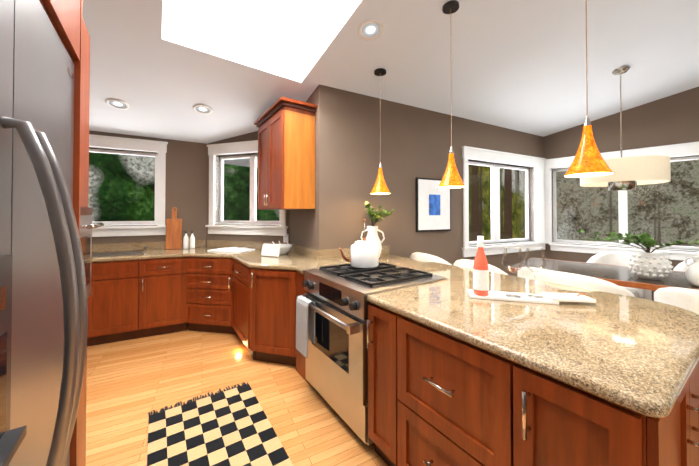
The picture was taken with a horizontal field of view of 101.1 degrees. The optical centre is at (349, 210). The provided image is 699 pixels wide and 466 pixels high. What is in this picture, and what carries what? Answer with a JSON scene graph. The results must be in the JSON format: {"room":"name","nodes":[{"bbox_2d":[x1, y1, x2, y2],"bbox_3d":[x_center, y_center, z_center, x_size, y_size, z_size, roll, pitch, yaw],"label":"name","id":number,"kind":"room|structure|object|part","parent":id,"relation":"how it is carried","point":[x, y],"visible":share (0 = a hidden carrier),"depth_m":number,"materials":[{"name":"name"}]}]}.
{"room":"kitchen","nodes":[
{"label":"kitchen","id":0,"kind":"room"},
{"bbox_2d":[89,130,206,246],"bbox_3d":[-2.742,-0.679,3.774,1.880,4.200,0.160,0,-1,-27],"label":"wall","id":1,"kind":"structure","parent":0,"point":[186,181],"depth_m":3.92,"materials":[{"name":"paint"}]},
{"bbox_2d":[88,134,167,236],"bbox_3d":[-2.991,-0.297,3.592,1.229,1.232,0.175,0,-1,-27],"label":"window","id":2,"kind":"structure","parent":1,"relation":"in","point":[99,142],"depth_m":3.70,"materials":[{"name":"white wood"}]},
{"bbox_2d":[86,323,387,465],"bbox_3d":[1.798,1.457,2.502,10.200,0.100,9.600,0,-1,-34],"label":"floor","id":3,"kind":"structure","parent":0,"point":[131,383],"depth_m":2.19,"materials":[{"name":"brown wood"}]},
{"bbox_2d":[0,0,87,465],"bbox_3d":[-1.077,0.385,0.471,0.948,1.995,1.220,0,-1,-34],"label":"refrigerator","id":4,"kind":"object","parent":3,"relation":"on","point":[43,318],"visible":1,"depth_m":0.75,"materials":[{"name":"metal"}]},
{"bbox_2d":[39,0,103,465],"bbox_3d":[-1.225,0.160,0.651,0.900,2.450,1.680,0,-1,-34],"label":"surround","id":5,"kind":"object","parent":3,"relation":"on","point":[66,20],"visible":0.27,"depth_m":1.21,"materials":[{"name":"brown wood"}]},
{"bbox_2d":[87,257,178,345],"bbox_3d":[-2.670,0.980,3.306,1.467,0.872,0.780,0,-1,-34],"label":"base cabinet","id":6,"kind":"object","parent":3,"relation":"on","point":[128,299],"depth_m":3.13,"materials":[{"name":"brown wood"}]},
{"bbox_2d":[92,240,698,417],"bbox_3d":[-0.880,0.459,2.312,3.328,0.140,4.526,0,-1,-34],"label":"countertop","id":7,"kind":"structure","parent":6,"relation":"on","point":[637,355],"depth_m":1.23,"materials":[{"name":"stone"}]},
{"bbox_2d":[165,207,181,249],"bbox_3d":[-2.317,0.231,3.795,0.180,0.550,0.094,0,-1,-27],"label":"cutting board","id":8,"kind":"object","parent":7,"relation":"on","point":[173,232],"visible":1,"depth_m":3.78,"materials":[{"name":"brown wood"}]},
{"bbox_2d":[183,232,188,248],"bbox_3d":[-2.175,0.388,3.824,0.064,0.236,0.064,0,-1,-34],"label":"soap bottle","id":9,"kind":"object","parent":7,"relation":"on","point":[185,242],"visible":1,"depth_m":3.80,"materials":[{"name":"white plastic"}]},
{"bbox_2d":[190,231,194,248],"bbox_3d":[-2.093,0.388,3.828,0.064,0.236,0.064,0,-1,-34],"label":"soap bottle","id":10,"kind":"object","parent":7,"relation":"on","point":[192,241],"visible":1,"depth_m":3.81,"materials":[{"name":"white plastic"}]},
{"bbox_2d":[208,247,255,252],"bbox_3d":[-1.485,0.490,3.631,0.480,0.026,0.310,0,-1,18],"label":"sink","id":11,"kind":"object","parent":7,"relation":"on","point":[235,249],"visible":0.98,"depth_m":3.54,"materials":[{"name":"ceramic"}]},
{"bbox_2d":[261,243,280,256],"bbox_3d":[-0.855,0.430,3.127,0.245,0.132,0.054,0,-1,28],"label":"folded towel","id":12,"kind":"object","parent":7,"relation":"on","point":[272,250],"visible":0.98,"depth_m":3.11,"materials":[{"name":"white fabric"}]},
{"bbox_2d":[272,241,291,254],"bbox_3d":[-0.784,0.417,3.307,0.250,0.164,0.251,0,-1,-34],"label":"bowl","id":13,"kind":"object","parent":7,"relation":"on","point":[285,248],"visible":0.52,"depth_m":3.24,"materials":[{"name":"white ceramic"}]},
{"bbox_2d":[361,201,396,256],"bbox_3d":[0.257,0.202,2.959,0.470,0.586,0.366,0,-1,-34],"label":"vase","id":14,"kind":"object","parent":7,"relation":"on","point":[372,234],"visible":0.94,"depth_m":2.93,"materials":[{"name":"ceramic"}]},
{"bbox_2d":[467,289,595,304],"bbox_3d":[0.963,0.459,1.561,0.591,0.040,0.147,0,-1,15],"label":"boards","id":15,"kind":"object","parent":7,"relation":"on","point":[551,298],"visible":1,"depth_m":1.52,"materials":[{"name":"white wood"}]},
{"bbox_2d":[473,236,488,295],"bbox_3d":[0.729,0.302,1.596,0.079,0.323,0.079,0,-1,-34],"label":"wine bottle","id":16,"kind":"object","parent":15,"relation":"on","point":[480,277],"visible":1,"depth_m":1.57,"materials":[{"name":"red glass"}]},
{"bbox_2d":[502,247,523,297],"bbox_3d":[0.885,0.332,1.557,0.106,0.263,0.106,0,-1,-34],"label":"wine glass","id":17,"kind":"object","parent":15,"relation":"on","point":[519,267],"visible":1,"depth_m":1.57,"materials":[{"name":"clear glass"}]},
{"bbox_2d":[524,247,546,298],"bbox_3d":[1.001,0.332,1.550,0.106,0.263,0.106,0,-1,-34],"label":"wine glass","id":18,"kind":"object","parent":15,"relation":"on","point":[526,262],"visible":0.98,"depth_m":1.56,"materials":[{"name":"clear glass"}]},
{"bbox_2d":[179,257,230,332],"bbox_3d":[-1.582,0.982,3.522,0.843,0.872,0.841,0,-1,-34],"label":"base cabinet","id":19,"kind":"object","parent":3,"relation":"on","point":[202,280],"depth_m":3.32,"materials":[{"name":"brown wood"}]},
{"bbox_2d":[147,382,292,465],"bbox_3d":[-0.790,1.391,1.689,0.666,0.009,1.200,0,-1,-34],"label":"rug","id":20,"kind":"object","parent":3,"relation":"on","point":[232,426],"visible":1,"depth_m":1.78,"materials":[{"name":"multicoloured fabric"}]},
{"bbox_2d":[227,258,258,348],"bbox_3d":[-0.877,0.977,3.109,0.654,0.872,0.766,0,-1,-34],"label":"base cabinet","id":21,"kind":"object","parent":3,"relation":"on","point":[240,273],"depth_m":3.03,"materials":[{"name":"brown wood"}]},
{"bbox_2d":[247,268,290,364],"bbox_3d":[-0.650,0.974,2.805,0.628,0.872,0.625,0,-1,-34],"label":"base cabinet","id":22,"kind":"object","parent":3,"relation":"on","point":[253,310],"depth_m":2.63,"materials":[{"name":"brown wood"}]},
{"bbox_2d":[291,270,309,383],"bbox_3d":[-0.311,0.971,2.532,0.333,0.872,0.315,0,-1,-34],"label":"base cabinet","id":23,"kind":"object","parent":3,"relation":"on","point":[298,360],"depth_m":2.54,"materials":[{"name":"brown wood"}]},
{"bbox_2d":[297,262,446,445],"bbox_3d":[0.129,0.904,2.147,0.804,0.907,0.824,0,-1,-34],"label":"stove","id":24,"kind":"object","parent":3,"relation":"on","point":[337,369],"visible":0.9,"depth_m":1.88,"materials":[{"name":"silver metal"}]},
{"bbox_2d":[296,295,314,357],"bbox_3d":[-0.326,0.845,2.124,0.069,0.394,0.190,0,-1,-34],"label":"hanging towel","id":25,"kind":"object","parent":24,"relation":"hanging from","point":[305,322],"visible":0.98,"depth_m":2.10,"materials":[{"name":"white fabric"}]},
{"bbox_2d":[339,219,378,267],"bbox_3d":[0.094,0.260,2.344,0.288,0.381,0.246,0,-1,-34],"label":"kettle","id":26,"kind":"object","parent":24,"relation":"on","point":[364,253],"visible":1,"depth_m":2.26,"materials":[{"name":"white ceramic"}]},
{"bbox_2d":[367,303,386,463],"bbox_3d":[0.552,0.962,1.798,0.922,0.872,0.241,0,-1,-34],"label":"base cabinet","id":27,"kind":"object","parent":3,"relation":"on","point":[377,315],"depth_m":1.58,"materials":[{"name":"brown wood"}]},
{"bbox_2d":[410,252,450,264],"bbox_3d":[0.925,0.919,3.162,0.490,0.940,0.529,0,-1,-34],"label":"chair","id":28,"kind":"object","parent":3,"relation":"on","point":[424,257],"visible":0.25,"depth_m":2.96,"materials":[{"name":"plastic"}]},
{"bbox_2d":[387,310,506,465],"bbox_3d":[0.779,0.958,1.460,0.922,0.872,0.684,0,-1,-34],"label":"base cabinet","id":29,"kind":"object","parent":3,"relation":"on","point":[437,398],"depth_m":1.23,"materials":[{"name":"brown wood"}]},
{"bbox_2d":[453,259,507,274],"bbox_3d":[1.243,0.914,2.689,0.490,0.940,0.529,0,-1,-34],"label":"stool","id":30,"kind":"object","parent":3,"relation":"on","point":[466,263],"visible":0.19,"depth_m":2.54,"materials":[{"name":"plastic"}]},
{"bbox_2d":[518,267,551,278],"bbox_3d":[2.005,0.963,2.791,0.619,0.845,0.659,0,-1,-34],"label":"dining chair","id":31,"kind":"object","parent":3,"relation":"on","point":[524,272],"visible":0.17,"depth_m":2.77,"materials":[{"name":"plastic"}]},
{"bbox_2d":[530,270,634,296],"bbox_3d":[1.684,0.902,2.106,0.580,0.950,0.619,0,-1,-34],"label":"stool","id":32,"kind":"object","parent":3,"relation":"on","point":[577,280],"visible":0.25,"depth_m":1.89,"materials":[{"name":"fabric"}]},
{"bbox_2d":[503,359,698,465],"bbox_3d":[1.029,0.954,1.089,0.922,0.872,0.340,0,-1,-34],"label":"base cabinet","id":33,"kind":"object","parent":3,"relation":"on","point":[551,421],"depth_m":0.87,"materials":[{"name":"brown wood"}]},
{"bbox_2d":[508,257,698,290],"bbox_3d":[3.053,1.031,2.845,1.070,0.760,2.400,1,-1,-45],"label":"dining table","id":34,"kind":"object","parent":3,"relation":"on","point":[618,275],"visible":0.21,"depth_m":2.98,"materials":[{"name":"brown wood"}]},
{"bbox_2d":[576,229,698,279],"bbox_3d":[2.805,0.418,2.821,0.968,0.460,1.039,0,-1,-34],"label":"vase","id":35,"kind":"object","parent":34,"relation":"on","point":[647,263],"visible":1,"depth_m":2.68,"materials":[{"name":"ceramic"}]},
{"bbox_2d":[684,256,698,286],"bbox_3d":[3.002,0.521,2.443,0.200,0.245,0.216,0,-1,-34],"label":"jug","id":36,"kind":"object","parent":34,"relation":"on","point":[692,273],"visible":1,"depth_m":2.45,"materials":[{"name":"ceramic"}]},
{"bbox_2d":[586,251,651,299],"bbox_3d":[3.518,0.974,3.786,0.599,0.845,0.639,0,-1,-34],"label":"dining chair","id":37,"kind":"object","parent":3,"relation":"on","point":[620,258],"visible":0.27,"depth_m":3.90,"materials":[{"name":"plastic"}]},
{"bbox_2d":[654,287,698,313],"bbox_3d":[2.588,0.953,1.979,0.640,0.845,0.679,0,-1,-34],"label":"dining chair","id":38,"kind":"object","parent":3,"relation":"on","point":[686,298],"visible":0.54,"depth_m":1.98,"materials":[{"name":"plastic"}]},
{"bbox_2d":[673,259,693,271],"bbox_3d":[4.065,0.967,3.189,0.599,0.845,0.639,0,-1,-34],"label":"dining chair","id":39,"kind":"object","parent":3,"relation":"on","point":[682,266],"visible":0.21,"depth_m":3.42,"materials":[{"name":"plastic"}]},
{"bbox_2d":[207,131,289,243],"bbox_3d":[-1.362,-0.677,3.937,1.634,4.200,0.160,0,-1,18],"label":"wall","id":40,"kind":"structure","parent":0,"point":[252,136],"depth_m":3.93,"materials":[{"name":"paint"}]},
{"bbox_2d":[205,140,287,235],"bbox_3d":[-1.372,-0.298,3.891,1.264,1.242,0.175,0,-1,18],"label":"window","id":41,"kind":"structure","parent":40,"relation":"in","point":[241,227],"depth_m":3.93,"materials":[{"name":"white wood"}]},
{"bbox_2d":[283,234,287,243],"bbox_3d":[-0.810,0.363,3.658,0.070,0.125,0.009,0,-1,18],"label":"outlet","id":42,"kind":"object","parent":40,"relation":"attached to","point":[285,238],"visible":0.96,"depth_m":3.65,"materials":[{"name":"white plastic"}]},
{"bbox_2d":[290,85,318,249],"bbox_3d":[-0.510,-0.683,3.410,0.195,4.200,1.014,0,-1,-34],"label":"wall","id":43,"kind":"structure","parent":0,"point":[304,227],"depth_m":3.08,"materials":[{"name":"paint"}]},
{"bbox_2d":[254,96,317,209],"bbox_3d":[-0.752,-0.550,3.232,0.396,1.070,0.930,0,-1,-34],"label":"upper cabinet","id":44,"kind":"object","parent":43,"relation":"attached to","point":[286,152],"visible":1,"depth_m":2.94,"materials":[{"name":"brown wood"}]},
{"bbox_2d":[82,0,698,167],"bbox_3d":[1.502,-1.710,2.038,7.950,1.825,8.700,0,-1,-34],"label":"ceiling","id":45,"kind":"structure","parent":0,"point":[518,65],"depth_m":2.77,"materials":[{"name":"paint"}]},
{"bbox_2d":[105,98,129,109],"bbox_3d":[-2.424,-1.111,3.007,0.200,0.049,0.196,0,-1,-34],"label":"recessed light","id":46,"kind":"object","parent":45,"relation":"in","point":[113,99],"depth_m":3.00,"materials":[{"name":"white metal"}]},
{"bbox_3d":[-2.423,-1.114,3.006,0.148,0.001,0.148,3,-13,-34],"label":"recessed ceiling light bulb","id":47,"kind":"part","parent":46,"relation":"part of","materials":[{"name":"white glass"}]},
{"bbox_2d":[193,104,212,114],"bbox_3d":[-1.643,-1.131,3.220,0.200,0.049,0.196,0,-1,-34],"label":"recessed light","id":48,"kind":"object","parent":45,"relation":"in","point":[197,105],"depth_m":3.22,"materials":[{"name":"white metal"}]},
{"bbox_3d":[-1.642,-1.134,3.220,0.148,0.001,0.148,3,-13,-34],"label":"recessed ceiling light bulb","id":49,"kind":"part","parent":48,"relation":"part of","materials":[{"name":"white glass"}]},
{"bbox_2d":[162,0,358,79],"bbox_3d":[-0.604,-1.849,2.027,1.280,1.061,1.430,0,-1,-34],"label":"skylight","id":50,"kind":"object","parent":45,"relation":"in","point":[291,38],"visible":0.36,"depth_m":2.60,"materials":[{"name":"white glass"}]},
{"bbox_2d":[358,19,382,39],"bbox_3d":[0.169,-1.448,2.310,0.200,0.049,0.196,0,-1,-34],"label":"recessed light","id":51,"kind":"object","parent":45,"relation":"in","point":[364,23],"depth_m":2.30,"materials":[{"name":"white metal"}]},
{"bbox_3d":[0.170,-1.450,2.309,0.148,0.001,0.148,3,-13,-34],"label":"recessed ceiling light bulb","id":52,"kind":"part","parent":51,"relation":"part of","materials":[{"name":"white glass"}]},
{"bbox_2d":[370,68,389,193],"bbox_3d":[0.301,-0.765,2.810,0.196,1.200,0.196,0,-1,-34],"label":"pendant light","id":53,"kind":"object","parent":45,"relation":"hanging from","point":[380,187],"visible":0.98,"depth_m":2.78,"materials":[{"name":"orange glass"}]},
{"bbox_2d":[438,0,465,187],"bbox_3d":[0.757,-0.851,2.142,0.196,1.356,0.196,0,-1,-34],"label":"pendant light","id":54,"kind":"object","parent":45,"relation":"hanging from","point":[451,178],"visible":1,"depth_m":2.11,"materials":[{"name":"orange glass"}]},
{"bbox_2d":[564,0,613,177],"bbox_3d":[1.214,-0.936,1.473,0.196,1.512,0.196,0,-1,-34],"label":"pendant light","id":55,"kind":"object","parent":45,"relation":"hanging from","point":[588,161],"visible":1,"depth_m":1.44,"materials":[{"name":"orange glass"}]},
{"bbox_2d":[580,67,670,190],"bbox_3d":[2.921,-0.865,3.091,0.700,1.297,0.700,0,-1,-34],"label":"pendant chandelier","id":56,"kind":"object","parent":45,"relation":"hanging from","point":[631,173],"visible":0.88,"depth_m":2.84,"materials":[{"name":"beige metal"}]},
{"bbox_2d":[319,84,542,276],"bbox_3d":[1.482,-0.676,3.952,4.116,4.200,0.160,0,-1,-27],"label":"wall","id":57,"kind":"structure","parent":0,"point":[415,142],"depth_m":3.37,"materials":[{"name":"paint"}]},
{"bbox_2d":[415,177,450,231],"bbox_3d":[1.063,-0.070,3.619,0.564,0.660,0.032,0,-1,-27],"label":"picture frame","id":58,"kind":"object","parent":57,"relation":"attached to","point":[433,206],"visible":0.88,"depth_m":3.59,"materials":[{"name":"white paper"}]},
{"bbox_2d":[462,142,698,259],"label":"window","id":59,"kind":"structure","parent":57,"relation":"in","point":[479,155],"depth_m":4.26,"materials":[{"name":"white wood"}]},
{"bbox_2d":[544,159,550,243],"bbox_3d":[3.230,-0.150,4.700,0.023,1.375,0.105,1,-1,-43],"label":"trim post","id":60,"kind":"object","parent":59,"relation":"attached to","point":[547,179],"visible":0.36,"depth_m":4.68,"materials":[{"name":"white wood"}]},
{"bbox_3d":[4.170,-0.107,3.768,0.175,1.477,2.592,1,-1,-43],"label":"window trim","id":61,"kind":"part","parent":59,"relation":"part of","materials":[{"name":"white wood"}]},
{"bbox_2d":[543,87,698,300],"bbox_3d":[4.986,-0.688,2.965,0.160,4.200,5.359,1,-1,-43],"label":"wall","id":62,"kind":"structure","parent":0,"point":[671,119],"depth_m":3.95,"materials":[{"name":"paint"}]},
{"label":"outside","id":63,"kind":"structure","parent":0,"visible":0},
{"bbox_2d":[88,152,698,246],"bbox_3d":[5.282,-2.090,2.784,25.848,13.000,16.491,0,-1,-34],"label":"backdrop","id":64,"kind":"structure","parent":63,"point":[480,227],"depth_m":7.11,"materials":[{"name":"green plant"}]}
]}

